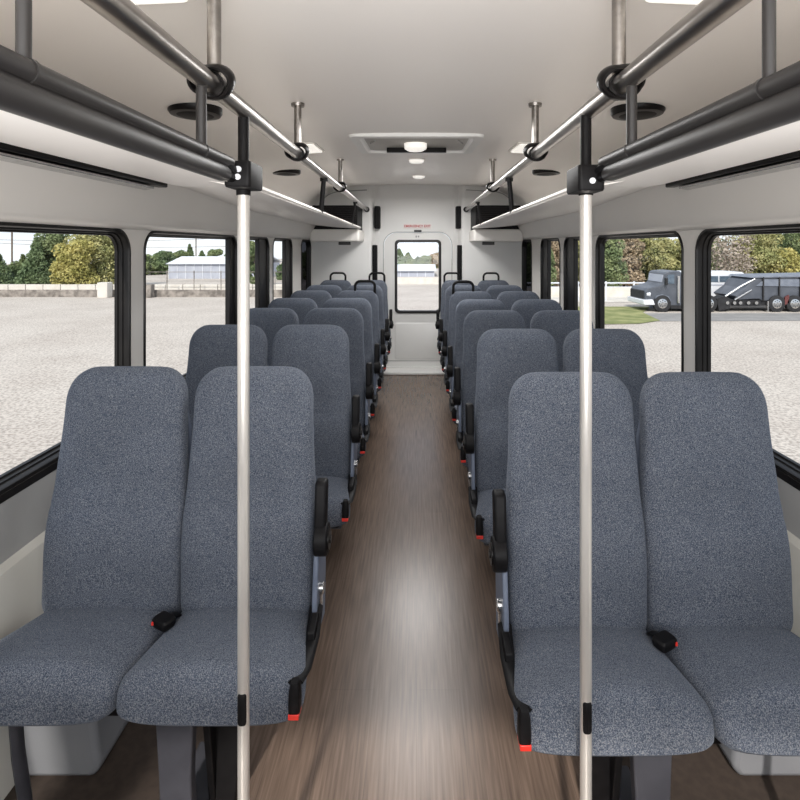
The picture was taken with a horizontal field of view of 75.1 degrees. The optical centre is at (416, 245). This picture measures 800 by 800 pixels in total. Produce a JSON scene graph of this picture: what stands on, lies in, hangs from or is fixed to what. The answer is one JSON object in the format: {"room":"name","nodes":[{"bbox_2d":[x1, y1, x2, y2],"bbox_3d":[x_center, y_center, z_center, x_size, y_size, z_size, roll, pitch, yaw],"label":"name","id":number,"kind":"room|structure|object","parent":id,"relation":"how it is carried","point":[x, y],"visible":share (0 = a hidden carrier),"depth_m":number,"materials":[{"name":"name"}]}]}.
{"room":"vehicle interior","nodes":[
{"label":"vehicle interior","id":0,"kind":"room"},
{"bbox_2d":[4,721,203,799],"bbox_3d":[-0.895,1.598,2.925,0.590,0.004,7.050,0,0,0],"label":"floor","id":1,"kind":"structure","parent":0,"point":[130,771],"depth_m":1.56,"materials":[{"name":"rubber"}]},
{"bbox_2d":[24,716,127,774],"bbox_3d":[-1.094,1.430,1.930,0.283,0.340,0.740,0,0,0],"label":"wheel arch cover","id":2,"kind":"object","parent":1,"relation":"on","point":[81,749],"visible":0.16,"depth_m":1.56,"materials":[{"name":"plastic"}]},
{"bbox_2d":[121,229,311,365],"bbox_3d":[-1.330,0.357,2.980,0.040,0.895,7.160,0,0,0],"label":"wall","id":3,"kind":"structure","parent":0,"point":[136,238],"depth_m":2.46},
{"bbox_2d":[0,469,56,564],"bbox_3d":[-1.305,0.897,2.950,0.010,0.205,7.100,0,0,0],"label":"trim","id":4,"kind":"structure","parent":3,"relation":"attached to","point":[23,517],"depth_m":1.73,"materials":[{"name":"plastic"}]},
{"bbox_2d":[0,461,57,503],"bbox_3d":[-1.304,0.792,2.500,0.012,0.025,6.200,0,0,0],"label":"trim","id":5,"kind":"structure","parent":3,"relation":"attached to","point":[31,480],"depth_m":1.74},
{"bbox_2d":[0,222,130,494],"bbox_3d":[-1.334,0.351,1.010,0.060,0.867,2.740,0,0,0],"label":"window","id":6,"kind":"structure","parent":3,"relation":"in","point":[23,471],"depth_m":2.33,"materials":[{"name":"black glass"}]},
{"bbox_2d":[0,161,314,239],"bbox_3d":[-1.230,-0.200,2.950,0.160,0.250,7.100,0,0,0],"label":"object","id":7,"kind":"structure","parent":3,"relation":"attached to","point":[32,195],"depth_m":2.09,"materials":[{"name":"plastic"}]},
{"bbox_2d":[143,231,236,380],"bbox_3d":[-1.334,0.351,3.145,0.060,0.867,1.310,0,0,0],"label":"window","id":8,"kind":"structure","parent":3,"relation":"in","point":[230,240],"depth_m":3.69,"materials":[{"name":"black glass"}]},
{"bbox_2d":[250,236,269,307],"bbox_3d":[-1.334,0.351,4.270,0.060,0.867,0.700,0,0,0],"label":"window","id":9,"kind":"structure","parent":3,"relation":"in","point":[262,249],"depth_m":4.46,"materials":[{"name":"black metal"}]},
{"bbox_2d":[182,178,360,228],"bbox_3d":[-0.773,-0.259,3.520,0.793,0.259,4.760,0,0,0],"label":"shelf","id":10,"kind":"object","parent":3,"relation":"attached to","point":[266,201],"visible":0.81,"depth_m":2.53,"materials":[{"name":"white plastic"}]},
{"bbox_2d":[273,238,292,299],"bbox_3d":[-1.334,0.351,5.105,0.060,0.867,0.750,0,0,0],"label":"window","id":11,"kind":"structure","parent":3,"relation":"in","point":[287,247],"depth_m":5.29,"materials":[{"name":"black metal"}]},
{"bbox_2d":[301,239,310,289],"bbox_3d":[-1.334,0.351,6.170,0.060,0.867,0.560,0,0,0],"label":"window","id":12,"kind":"structure","parent":3,"relation":"in","point":[305,244],"depth_m":6.35,"materials":[{"name":"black glass"}]},
{"bbox_2d":[310,205,363,244],"bbox_3d":[-0.932,-0.238,6.195,0.555,0.453,0.590,0,0,0],"label":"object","id":13,"kind":"object","parent":3,"relation":"attached to","point":[344,236],"visible":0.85,"depth_m":5.92,"materials":[{"name":"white plastic"}]},
{"bbox_2d":[312,205,361,229],"bbox_3d":[-0.932,-0.325,6.206,0.515,0.280,0.568,0,0,0],"label":"grille","id":14,"kind":"object","parent":13,"relation":"attached to","point":[344,212],"depth_m":5.93,"materials":[{"name":"black plastic"}]},
{"bbox_2d":[312,185,378,284],"bbox_3d":[-0.880,0.405,6.514,0.850,2.390,0.134,0,0,-11],"label":"wall","id":15,"kind":"structure","parent":0,"point":[355,260],"depth_m":6.50,"materials":[{"name":"plastic"}]},
{"bbox_2d":[0,531,44,799],"bbox_3d":[-1.260,1.300,2.950,0.140,0.600,7.100,0,0,0],"label":"trim","id":16,"kind":"structure","parent":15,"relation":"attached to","point":[21,574],"depth_m":1.65,"materials":[{"name":"plastic"}]},
{"bbox_2d":[373,245,377,279],"bbox_3d":[-0.522,0.331,6.548,0.056,0.688,0.105,0,0,0],"label":"strip","id":17,"kind":"object","parent":15,"relation":"attached to","point":[375,247],"visible":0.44,"depth_m":6.50,"materials":[{"name":"plastic"}]},
{"bbox_2d":[374,206,380,228],"bbox_3d":[-0.492,-0.359,6.570,0.070,0.281,0.140,0,0,0],"label":"speaker","id":18,"kind":"object","parent":15,"relation":"attached to","point":[377,209],"visible":1,"depth_m":6.50},
{"bbox_2d":[0,0,799,206],"bbox_3d":[0.000,-0.547,3.075,2.640,0.495,7.350,0,0,0],"label":"ceiling","id":19,"kind":"structure","parent":0,"point":[355,66],"depth_m":1.41,"materials":[{"name":"plastic"}]},
{"bbox_2d":[0,0,234,189],"bbox_3d":[-0.754,-0.291,1.270,0.852,0.354,2.180,0,0,0],"label":"luggage rack","id":20,"kind":"object","parent":19,"relation":"attached to","point":[50,120],"visible":1,"depth_m":0.68,"materials":[{"name":"metal"}]},
{"bbox_2d":[131,0,196,4],"bbox_3d":[-0.490,-0.470,0.870,0.150,0.032,0.260,0,0,0],"label":"recessed light","id":21,"kind":"object","parent":19,"relation":"in","point":[136,2],"visible":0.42,"depth_m":0.98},
{"bbox_2d":[167,102,222,120],"bbox_3d":[-0.765,-0.471,1.800,0.176,0.046,0.176,0,0,0],"label":"ceiling speaker","id":22,"kind":"object","parent":19,"relation":"attached to","point":[180,110],"visible":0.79,"depth_m":1.76,"materials":[{"name":"black plastic"}]},
{"bbox_2d":[80,0,369,211],"bbox_3d":[-0.483,-0.399,3.350,0.090,0.290,6.308,0,0,-3],"label":"grab rail","id":23,"kind":"object","parent":19,"relation":"attached to","point":[125,15],"visible":0.95,"depth_m":0.94,"materials":[{"name":"metal"}]},
{"bbox_2d":[273,169,300,175],"bbox_3d":[-0.930,-0.532,3.720,0.200,0.046,0.200,0,0,0],"label":"ceiling speaker","id":24,"kind":"object","parent":19,"relation":"attached to","point":[291,172],"visible":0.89,"depth_m":3.66,"materials":[{"name":"black plastic"}]},
{"bbox_2d":[301,142,324,152],"bbox_3d":[-0.575,-0.513,2.700,0.150,0.040,0.300,0,0,0],"label":"recessed light","id":25,"kind":"object","parent":19,"relation":"in","point":[314,147],"visible":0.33,"depth_m":2.68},
{"bbox_2d":[348,133,484,153],"bbox_3d":[0.000,-0.513,2.665,0.636,0.052,0.580,0,0,0],"label":"roof hatch","id":26,"kind":"object","parent":19,"relation":"attached to","point":[366,143],"visible":0.99,"depth_m":2.61,"materials":[{"name":"plastic"}]},
{"bbox_2d":[508,142,531,152],"bbox_3d":[0.575,-0.513,2.700,0.150,0.040,0.300,0,0,0],"label":"recessed light","id":27,"kind":"object","parent":19,"relation":"in","point":[518,147],"visible":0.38,"depth_m":2.68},
{"bbox_2d":[532,169,559,175],"bbox_3d":[0.930,-0.532,3.720,0.200,0.046,0.200,0,0,0],"label":"ceiling speaker","id":28,"kind":"object","parent":19,"relation":"attached to","point":[538,172],"visible":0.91,"depth_m":3.66,"materials":[{"name":"black plastic"}]},
{"bbox_2d":[463,0,752,211],"bbox_3d":[0.482,-0.399,3.350,0.090,0.290,6.308,0,0,3],"label":"grab rail","id":29,"kind":"object","parent":19,"relation":"attached to","point":[707,15],"visible":0.94,"depth_m":0.94,"materials":[{"name":"metal"}]},
{"bbox_2d":[610,102,665,120],"bbox_3d":[0.765,-0.471,1.800,0.176,0.046,0.176,0,0,0],"label":"ceiling speaker","id":30,"kind":"object","parent":19,"relation":"attached to","point":[644,110],"visible":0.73,"depth_m":1.76,"materials":[{"name":"black plastic"}]},
{"bbox_2d":[636,0,701,4],"bbox_3d":[0.490,-0.470,0.870,0.150,0.032,0.260,0,0,0],"label":"recessed light","id":31,"kind":"object","parent":19,"relation":"in","point":[684,2],"visible":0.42,"depth_m":0.98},
{"bbox_2d":[598,0,799,189],"bbox_3d":[0.754,-0.292,1.270,0.852,0.355,2.180,0,0,0],"label":"luggage rack","id":32,"kind":"object","parent":19,"relation":"attached to","point":[753,130],"visible":0.99,"depth_m":0.72,"materials":[{"name":"metal"}]},
{"bbox_2d":[236,375,579,799],"bbox_3d":[0.000,1.630,3.075,2.620,0.060,7.350,0,0,0],"label":"floor","id":33,"kind":"structure","parent":0,"point":[407,697],"depth_m":2.03,"materials":[{"name":"brown wood"}]},
{"bbox_2d":[0,366,331,799],"bbox_3d":[-0.745,0.999,1.530,0.977,1.204,0.542,0,0,0],"label":"seat","id":34,"kind":"object","parent":33,"relation":"on","point":[138,622],"visible":0.98,"depth_m":1.58,"materials":[{"name":"fabric"}]},
{"bbox_2d":[0,608,176,725],"bbox_3d":[-0.985,1.141,1.474,0.495,0.148,0.372,0,0,0],"label":"seat cushion","id":35,"kind":"object","parent":34,"relation":"on","point":[65,666],"depth_m":1.35,"materials":[{"name":"fabric"}]},
{"bbox_2d":[116,608,308,725],"bbox_3d":[-0.524,1.141,1.474,0.474,0.148,0.372,0,0,0],"label":"seat cushion","id":36,"kind":"object","parent":34,"relation":"on","point":[182,671],"depth_m":1.33,"materials":[{"name":"fabric"}]},
{"bbox_2d":[225,117,261,799],"bbox_3d":[-0.381,0.656,1.107,0.073,1.888,0.157,0,0,0],"label":"pole","id":37,"kind":"object","parent":33,"relation":"on","point":[246,177],"visible":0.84,"depth_m":1.14,"materials":[{"name":"silver metal"}]},
{"bbox_2d":[186,325,361,528],"bbox_3d":[-0.745,0.999,2.440,0.977,1.204,0.542,0,0,0],"label":"seat","id":38,"kind":"object","parent":33,"relation":"on","point":[321,352],"visible":0.35,"depth_m":2.56,"materials":[{"name":"grey fabric"}]},
{"bbox_2d":[316,476,349,527],"bbox_3d":[-0.524,1.141,2.384,0.474,0.148,0.372,0,0,0],"label":"seat cushion","id":39,"kind":"object","parent":38,"relation":"on","point":[338,486],"depth_m":2.26,"materials":[{"name":"fabric"}]},
{"bbox_2d":[250,308,373,462],"bbox_3d":[-0.745,0.999,3.150,0.977,1.204,0.542,0,0,0],"label":"seat","id":40,"kind":"object","parent":33,"relation":"on","point":[270,320],"visible":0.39,"depth_m":3.28,"materials":[{"name":"grey fabric"}]},
{"bbox_2d":[357,428,365,457],"bbox_3d":[-0.524,1.141,3.094,0.474,0.148,0.372,0,0,0],"label":"seat cushion","id":41,"kind":"object","parent":40,"relation":"on","point":[359,455],"depth_m":2.92,"materials":[{"name":"fabric"}]},
{"bbox_2d":[268,298,380,418],"bbox_3d":[-0.745,0.999,3.790,0.977,1.204,0.542,0,0,0],"label":"seat","id":42,"kind":"object","parent":33,"relation":"on","point":[301,306],"visible":0.26,"depth_m":3.92,"materials":[{"name":"grey fabric"}]},
{"bbox_2d":[290,280,386,391],"bbox_3d":[-0.745,0.952,4.470,0.977,1.298,0.542,0,0,0],"label":"seat","id":43,"kind":"object","parent":33,"relation":"on","point":[320,297],"visible":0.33,"depth_m":4.60,"materials":[{"name":"fabric"}]},
{"bbox_2d":[373,375,381,391],"bbox_3d":[-0.524,1.141,4.414,0.474,0.148,0.372,0,0,0],"label":"seat cushion","id":44,"kind":"object","parent":43,"relation":"on","point":[379,377],"depth_m":4.24,"materials":[{"name":"fabric"}]},
{"bbox_2d":[307,285,389,371],"bbox_3d":[-0.745,0.999,5.130,0.977,1.204,0.542,0,0,0],"label":"seat","id":45,"kind":"object","parent":33,"relation":"on","point":[334,290],"visible":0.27,"depth_m":5.26,"materials":[{"name":"grey fabric"}]},
{"bbox_2d":[320,272,393,355],"bbox_3d":[-0.745,0.952,5.890,0.977,1.298,0.542,0,0,0],"label":"seat","id":46,"kind":"object","parent":33,"relation":"on","point":[344,284],"visible":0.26,"depth_m":6.03,"materials":[{"name":"fabric"}]},
{"bbox_2d":[435,272,508,355],"bbox_3d":[0.695,0.952,5.860,0.977,1.298,0.542,0,0,0],"label":"seat","id":47,"kind":"object","parent":33,"relation":"on","point":[484,284],"visible":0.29,"depth_m":6.00,"materials":[{"name":"fabric"}]},
{"bbox_2d":[438,285,522,371],"bbox_3d":[0.695,0.999,5.090,0.977,1.204,0.542,0,0,0],"label":"seat","id":48,"kind":"object","parent":33,"relation":"on","point":[494,291],"visible":0.2,"depth_m":5.22,"materials":[{"name":"grey fabric"}]},
{"bbox_2d":[441,280,539,393],"bbox_3d":[0.695,0.952,4.390,0.977,1.298,0.542,0,0,0],"label":"seat","id":49,"kind":"object","parent":33,"relation":"on","point":[508,298],"visible":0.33,"depth_m":4.52,"materials":[{"name":"fabric"}]},
{"bbox_2d":[446,299,561,429],"bbox_3d":[0.695,0.999,3.690,0.977,1.204,0.542,0,0,0],"label":"seat","id":50,"kind":"object","parent":33,"relation":"on","point":[526,308],"visible":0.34,"depth_m":3.82,"materials":[{"name":"grey fabric"}]},
{"bbox_2d":[453,404,461,425],"bbox_3d":[0.474,1.141,3.634,0.474,0.148,0.372,0,0,0],"label":"seat cushion","id":51,"kind":"object","parent":50,"relation":"on","point":[454,406],"depth_m":3.46,"materials":[{"name":"fabric"}]},
{"bbox_2d":[452,310,593,470],"bbox_3d":[0.695,0.999,3.030,0.977,1.204,0.542,0,0,0],"label":"seat","id":52,"kind":"object","parent":33,"relation":"on","point":[559,323],"visible":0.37,"depth_m":3.16,"materials":[{"name":"grey fabric"}]},
{"bbox_2d":[460,433,474,466],"bbox_3d":[0.474,1.141,2.974,0.474,0.148,0.372,0,0,0],"label":"seat cushion","id":53,"kind":"object","parent":52,"relation":"on","point":[461,434],"depth_m":2.82,"materials":[{"name":"plastic"}]},
{"bbox_2d":[463,329,647,545],"bbox_3d":[0.695,0.999,2.310,0.977,1.204,0.542,0,0,0],"label":"seat","id":54,"kind":"object","parent":33,"relation":"on","point":[504,356],"visible":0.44,"depth_m":2.43,"materials":[{"name":"grey fabric"}]},
{"bbox_2d":[475,488,505,543],"bbox_3d":[0.474,1.141,2.254,0.474,0.148,0.372,0,0,0],"label":"seat cushion","id":55,"kind":"object","parent":54,"relation":"on","point":[483,496],"depth_m":2.16,"materials":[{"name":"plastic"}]},
{"bbox_2d":[567,115,605,799],"bbox_3d":[0.373,0.656,1.107,0.074,1.888,0.157,0,0,0],"label":"pole","id":56,"kind":"object","parent":33,"relation":"on","point":[585,179],"visible":0.93,"depth_m":1.14,"materials":[{"name":"silver metal"}]},
{"bbox_2d":[488,372,799,799],"bbox_3d":[0.695,0.999,1.453,0.977,1.204,0.542,0,0,0],"label":"seat","id":57,"kind":"object","parent":33,"relation":"on","point":[695,648],"visible":0.98,"depth_m":1.51,"materials":[{"name":"fabric"}]},
{"bbox_2d":[512,626,713,756],"bbox_3d":[0.474,1.141,1.397,0.474,0.148,0.372,0,0,0],"label":"seat cushion","id":58,"kind":"object","parent":57,"relation":"on","point":[648,699],"depth_m":1.26,"materials":[{"name":"fabric"}]},
{"bbox_2d":[651,626,799,755],"bbox_3d":[0.935,1.141,1.397,0.495,0.148,0.372,0,0,0],"label":"seat cushion","id":59,"kind":"object","parent":57,"relation":"on","point":[744,681],"depth_m":1.30,"materials":[{"name":"fabric"}]},
{"bbox_2d":[379,185,453,367],"bbox_3d":[0.000,0.400,6.675,1.000,2.400,0.030,0,0,0],"label":"wall","id":60,"kind":"structure","parent":0,"point":[400,205],"depth_m":6.66,"materials":[{"name":"plastic"}]},
{"bbox_2d":[383,230,451,365],"bbox_3d":[0.016,0.672,6.676,0.886,1.755,0.092,0,0,0],"label":"door","id":61,"kind":"structure","parent":60,"relation":"in","point":[414,334],"depth_m":6.67,"materials":[{"name":"white plastic"}]},
{"bbox_2d":[454,185,520,287],"bbox_3d":[0.880,0.405,6.514,0.850,2.390,0.134,0,0,11],"label":"wall","id":62,"kind":"structure","parent":0,"point":[503,258],"depth_m":6.50,"materials":[{"name":"plastic"}]},
{"bbox_2d":[384,368,443,374],"bbox_3d":[0.000,1.583,6.550,0.940,0.035,0.220,0,0,0],"label":"trim","id":63,"kind":"structure","parent":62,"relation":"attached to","point":[389,371],"depth_m":6.48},
{"bbox_2d":[457,245,461,279],"bbox_3d":[0.541,0.331,6.548,0.056,0.688,0.105,0,0,0],"label":"strip","id":64,"kind":"object","parent":62,"relation":"attached to","point":[459,247],"visible":0.53,"depth_m":6.50,"materials":[{"name":"plastic"}]},
{"bbox_2d":[521,230,702,371],"bbox_3d":[1.330,0.370,2.980,0.040,0.920,7.160,0,0,0],"label":"wall","id":65,"kind":"structure","parent":0,"point":[689,237],"depth_m":2.53,"materials":[{"name":"plastic"}]},
{"bbox_2d":[469,205,522,244],"bbox_3d":[0.932,-0.238,6.195,0.555,0.453,0.590,0,0,0],"label":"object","id":66,"kind":"object","parent":65,"relation":"attached to","point":[487,236],"visible":0.84,"depth_m":5.92,"materials":[{"name":"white plastic"}]},
{"bbox_2d":[471,205,520,229],"bbox_3d":[0.932,-0.325,6.206,0.515,0.280,0.568,0,0,0],"label":"grille","id":67,"kind":"object","parent":66,"relation":"attached to","point":[488,212],"depth_m":5.93,"materials":[{"name":"black plastic"}]},
{"bbox_2d":[522,239,531,290],"bbox_3d":[1.334,0.364,6.170,0.060,0.892,0.560,0,0,0],"label":"window","id":68,"kind":"structure","parent":65,"relation":"in","point":[526,244],"depth_m":6.35,"materials":[{"name":"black glass"}]},
{"bbox_2d":[540,238,559,303],"bbox_3d":[1.334,0.364,5.105,0.060,0.892,0.750,0,0,0],"label":"window","id":69,"kind":"structure","parent":65,"relation":"in","point":[545,247],"depth_m":5.29,"materials":[{"name":"black metal"}]},
{"bbox_2d":[472,178,650,228],"bbox_3d":[0.773,-0.259,3.520,0.793,0.259,4.760,0,0,0],"label":"shelf","id":70,"kind":"object","parent":65,"relation":"attached to","point":[559,203],"visible":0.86,"depth_m":2.56,"materials":[{"name":"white plastic"}]},
{"bbox_2d":[563,236,579,309],"bbox_3d":[1.334,0.364,4.270,0.060,0.892,0.700,0,0,0],"label":"window","id":71,"kind":"structure","parent":65,"relation":"in","point":[570,249],"depth_m":4.46,"materials":[{"name":"black metal"}]},
{"bbox_2d":[595,231,683,378],"bbox_3d":[1.334,0.364,3.172,0.060,0.892,1.255,0,0,0],"label":"window","id":72,"kind":"structure","parent":65,"relation":"in","point":[601,240],"depth_m":3.75,"materials":[{"name":"black metal"}]},
{"bbox_2d":[518,167,799,239],"bbox_3d":[1.230,-0.200,2.950,0.160,0.250,7.100,0,0,0],"label":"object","id":73,"kind":"structure","parent":65,"relation":"attached to","point":[771,198],"depth_m":2.27,"materials":[{"name":"plastic"}]},
{"bbox_2d":[695,224,799,481],"bbox_3d":[1.334,0.364,1.040,0.060,0.892,2.800,0,0,0],"label":"window","id":74,"kind":"structure","parent":65,"relation":"in","point":[704,242],"depth_m":2.40,"materials":[{"name":"black metal"}]},
{"bbox_2d":[776,468,799,490],"bbox_3d":[1.304,0.818,2.500,0.012,0.025,6.200,0,0,0],"label":"trim","id":75,"kind":"structure","parent":65,"relation":"attached to","point":[780,474],"depth_m":1.81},
{"bbox_2d":[777,477,799,538],"bbox_3d":[1.305,0.910,2.950,0.010,0.180,7.100,0,0,0],"label":"trim","id":76,"kind":"structure","parent":65,"relation":"attached to","point":[789,496],"depth_m":1.81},
{"bbox_2d":[787,530,799,636],"bbox_3d":[1.260,1.300,2.950,0.140,0.600,7.100,0,0,0],"label":"trim","id":77,"kind":"structure","parent":65,"relation":"attached to","point":[794,542],"depth_m":1.73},
{"bbox_2d":[622,744,799,799],"bbox_3d":[0.895,1.598,2.925,0.590,0.004,7.050,0,0,0],"label":"floor","id":78,"kind":"structure","parent":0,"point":[707,774],"depth_m":1.55,"materials":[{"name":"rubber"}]},
{"bbox_2d":[718,744,799,774],"bbox_3d":[1.094,1.430,1.930,0.283,0.340,0.740,0,0,0],"label":"wheel arch cover","id":79,"kind":"object","parent":78,"relation":"on","point":[742,763],"visible":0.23,"depth_m":1.56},
{"label":"outside","id":80,"kind":"structure","parent":0,"visible":0},
{"bbox_2d":[0,259,799,474],"bbox_3d":[0.000,3.900,65.000,180.000,0.001,190.000,0,0,0],"label":"ground","id":81,"kind":"structure","parent":80,"point":[46,343],"depth_m":19.60,"materials":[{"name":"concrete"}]},
{"bbox_2d":[0,254,14,283],"bbox_3d":[-38.195,2.049,47.092,3.720,4.148,3.720,0,0,-14],"label":"conifer tree","id":82,"kind":"object","parent":81,"relation":"on","point":[6,276],"visible":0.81,"depth_m":47.05,"materials":[{"name":"green plant"}]},
{"bbox_2d":[12,237,54,283],"bbox_3d":[-34.413,1.594,46.997,3.380,4.830,3.338,0,0,-10],"label":"conifer tree","id":83,"kind":"object","parent":81,"relation":"on","point":[35,270],"visible":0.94,"depth_m":46.45,"materials":[{"name":"green plant"}]},
{"bbox_2d":[34,233,69,278],"bbox_3d":[-33.896,0.977,48.948,3.449,5.860,3.347,0,0,-16],"label":"broadleaf tree","id":84,"kind":"object","parent":81,"relation":"on","point":[51,240],"visible":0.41,"depth_m":47.90,"materials":[{"name":"green plant"}]},
{"bbox_2d":[49,239,99,283],"bbox_3d":[-29.155,1.649,44.471,3.789,4.512,4.371,0,0,-37],"label":"broadleaf tree","id":85,"kind":"object","parent":81,"relation":"on","point":[70,266],"visible":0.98,"depth_m":43.52,"materials":[{"name":"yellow plant"}]},
{"bbox_2d":[62,234,113,283],"bbox_3d":[-28.850,0.981,46.877,5.157,5.938,4.830,0,0,-32],"label":"broadleaf tree","id":86,"kind":"object","parent":81,"relation":"on","point":[105,248],"visible":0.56,"depth_m":46.05,"materials":[{"name":"green plant"}]},
{"bbox_2d":[97,282,111,297],"bbox_3d":[-23.591,3.326,39.365,0.765,1.147,0.700,0,0,0],"label":"concrete block","id":87,"kind":"object","parent":81,"relation":"on","point":[104,289],"visible":1,"depth_m":39.02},
{"bbox_2d":[0,290,281,296],"bbox_3d":[-21.526,3.632,39.915,29.824,0.535,0.300,0,0,0],"label":"wall","id":88,"kind":"structure","parent":81,"relation":"on","point":[3,293],"depth_m":39.77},
{"bbox_2d":[0,284,281,289],"bbox_3d":[-20.662,3.533,42.940,31.553,0.734,0.350,0,0,0],"label":"concrete barrier","id":89,"kind":"object","parent":81,"relation":"on","point":[2,286],"visible":0.36,"depth_m":42.77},
{"bbox_2d":[146,254,160,274],"bbox_3d":[-36.098,2.520,70.065,3.382,2.980,3.469,0,0,28],"label":"broadleaf tree","id":90,"kind":"object","parent":81,"relation":"on","point":[152,269],"visible":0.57,"depth_m":69.68,"materials":[{"name":"green plant"}]},
{"bbox_2d":[153,250,175,273],"bbox_3d":[-34.907,2.350,71.934,3.244,3.558,3.669,0,0,23],"label":"broadleaf tree","id":91,"kind":"object","parent":81,"relation":"on","point":[164,257],"visible":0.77,"depth_m":71.10,"materials":[{"name":"green plant"}]},
{"bbox_2d":[167,256,281,278],"bbox_3d":[-23.965,2.606,66.000,11.688,2.588,8.600,0,0,0],"label":"shed","id":92,"kind":"object","parent":81,"relation":"on","point":[183,267],"visible":0.59,"depth_m":62.00,"materials":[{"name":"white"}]},
{"bbox_2d":[250,241,254,283],"bbox_3d":[-15.596,1.673,49.871,2.206,4.464,2.133,0,0,0],"label":"broadleaf tree","id":93,"kind":"object","parent":81,"relation":"on","point":[252,243],"visible":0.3,"depth_m":49.52,"materials":[{"name":"green plant"}]},
{"bbox_2d":[397,264,435,276],"bbox_3d":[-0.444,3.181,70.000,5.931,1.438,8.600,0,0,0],"label":"warehouse","id":94,"kind":"structure","parent":81,"relation":"on","point":[403,270],"depth_m":66.06,"materials":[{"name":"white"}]},
{"bbox_2d":[397,277,451,283],"bbox_3d":[0.102,3.555,53.200,7.644,0.689,0.400,0,0,0],"label":"wall","id":95,"kind":"structure","parent":81,"relation":"on","point":[400,280],"depth_m":52.99,"materials":[{"name":"concrete"}]},
{"bbox_2d":[551,241,558,286],"bbox_3d":[12.773,1.159,49.582,3.975,5.654,4.668,0,0,0],"label":"broadleaf tree","id":96,"kind":"object","parent":81,"relation":"on","point":[554,244],"visible":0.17,"depth_m":48.22,"materials":[{"name":"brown plant"}]},
{"bbox_2d":[551,296,630,301],"bbox_3d":[21.833,3.880,38.000,30.719,0.001,4.000,0,0,0],"label":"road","id":97,"kind":"structure","parent":81,"relation":"on","point":[556,298],"depth_m":38.43,"materials":[{"name":"concrete"}]},
{"bbox_2d":[551,287,631,295],"bbox_3d":[21.283,3.527,40.150,36.548,0.746,0.300,0,0,0],"label":"wall","id":98,"kind":"structure","parent":81,"relation":"on","point":[611,291],"depth_m":40.00,"materials":[{"name":"concrete"}]},
{"bbox_2d":[551,281,644,300],"bbox_3d":[19.283,3.206,37.000,24.548,1.388,0.120,0,0,0],"label":"rail fence","id":99,"kind":"object","parent":81,"relation":"on","point":[606,282],"visible":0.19,"depth_m":36.96,"materials":[{"name":"white"}]},
{"bbox_2d":[605,239,629,286],"bbox_3d":[16.961,1.069,46.969,3.889,5.674,4.457,0,0,3],"label":"broadleaf tree","id":100,"kind":"object","parent":81,"relation":"on","point":[614,266],"visible":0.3,"depth_m":45.54,"materials":[{"name":"green plant"}]},
{"bbox_2d":[578,307,658,323],"bbox_3d":[10.231,3.870,29.298,9.396,0.001,7.896,0,0,0],"label":"grass","id":101,"kind":"structure","parent":81,"relation":"on","point":[613,315],"depth_m":28.95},
{"bbox_2d":[608,239,646,286],"bbox_3d":[19.805,1.115,49.559,3.770,5.582,4.015,0,0,0],"label":"broadleaf tree","id":102,"kind":"object","parent":81,"relation":"on","point":[630,255],"visible":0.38,"depth_m":48.46,"materials":[{"name":"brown plant"}]},
{"bbox_2d":[633,238,660,281],"bbox_3d":[22.800,1.006,52.257,4.868,5.911,4.410,0,0,31],"label":"broadleaf tree","id":103,"kind":"object","parent":81,"relation":"on","point":[646,253],"visible":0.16,"depth_m":51.03,"materials":[{"name":"green plant"}]},
{"bbox_2d":[647,238,680,271],"bbox_3d":[22.936,1.533,47.181,4.023,4.781,3.894,0,0,-10],"label":"broadleaf tree","id":104,"kind":"object","parent":81,"relation":"on","point":[666,254],"visible":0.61,"depth_m":46.56,"materials":[{"name":"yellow plant"}]},
{"bbox_2d":[627,269,716,311],"bbox_3d":[15.585,2.690,31.840,4.367,2.419,2.520,0,0,0],"label":"truck","id":105,"kind":"object","parent":81,"relation":"on","point":[662,288],"visible":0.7,"depth_m":30.82,"materials":[{"name":"grey metal"}]},
{"bbox_2d":[630,288,643,297],"bbox_3d":[13.549,2.893,31.900,0.118,0.472,1.800,0,0,0],"label":"grille","id":106,"kind":"object","parent":105,"relation":"attached to","point":[634,292],"depth_m":31.88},
{"bbox_2d":[677,270,743,295],"bbox_3d":[20.326,2.800,35.065,4.887,2.200,2.270,0,0,0],"label":"minibus","id":107,"kind":"object","parent":81,"relation":"on","point":[718,277],"visible":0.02,"depth_m":34.00,"materials":[{"name":"white metal"}]},
{"bbox_2d":[645,313,799,320],"bbox_3d":[16.623,3.885,28.364,22.624,0.001,3.360,0,0,0],"label":"road","id":108,"kind":"structure","parent":81,"relation":"on","point":[660,316],"depth_m":28.66,"materials":[{"name":"asphalt"}]},
{"bbox_2d":[711,235,757,273],"bbox_3d":[26.236,1.153,43.919,4.520,5.506,4.593,0,0,0],"label":"bare tree","id":109,"kind":"object","parent":81,"relation":"on","point":[736,263],"visible":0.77,"depth_m":43.32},
{"bbox_2d":[714,272,799,311],"bbox_3d":[21.018,2.792,31.915,7.026,2.217,2.570,0,0,0],"label":"trailer","id":110,"kind":"object","parent":81,"relation":"on","point":[775,291],"visible":0.99,"depth_m":30.80,"materials":[{"name":"metal"}]},
{"bbox_2d":[727,234,788,273],"bbox_3d":[30.618,0.968,46.934,4.952,5.970,5.344,0,0,0],"label":"broadleaf tree","id":111,"kind":"object","parent":81,"relation":"on","point":[761,248],"visible":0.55,"depth_m":45.53,"materials":[{"name":"green plant"}]},
{"bbox_2d":[754,247,799,272],"bbox_3d":[32.515,2.155,46.871,5.188,4.195,4.681,0,0,34],"label":"broadleaf tree","id":112,"kind":"object","parent":81,"relation":"on","point":[793,265],"visible":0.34,"depth_m":45.45,"materials":[{"name":"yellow plant"}]},
{"bbox_2d":[769,233,799,271],"bbox_3d":[34.821,0.690,49.527,5.676,6.629,5.963,0,0,0],"label":"broadleaf tree","id":113,"kind":"object","parent":81,"relation":"on","point":[794,237],"visible":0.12,"depth_m":47.95,"materials":[{"name":"green plant"}]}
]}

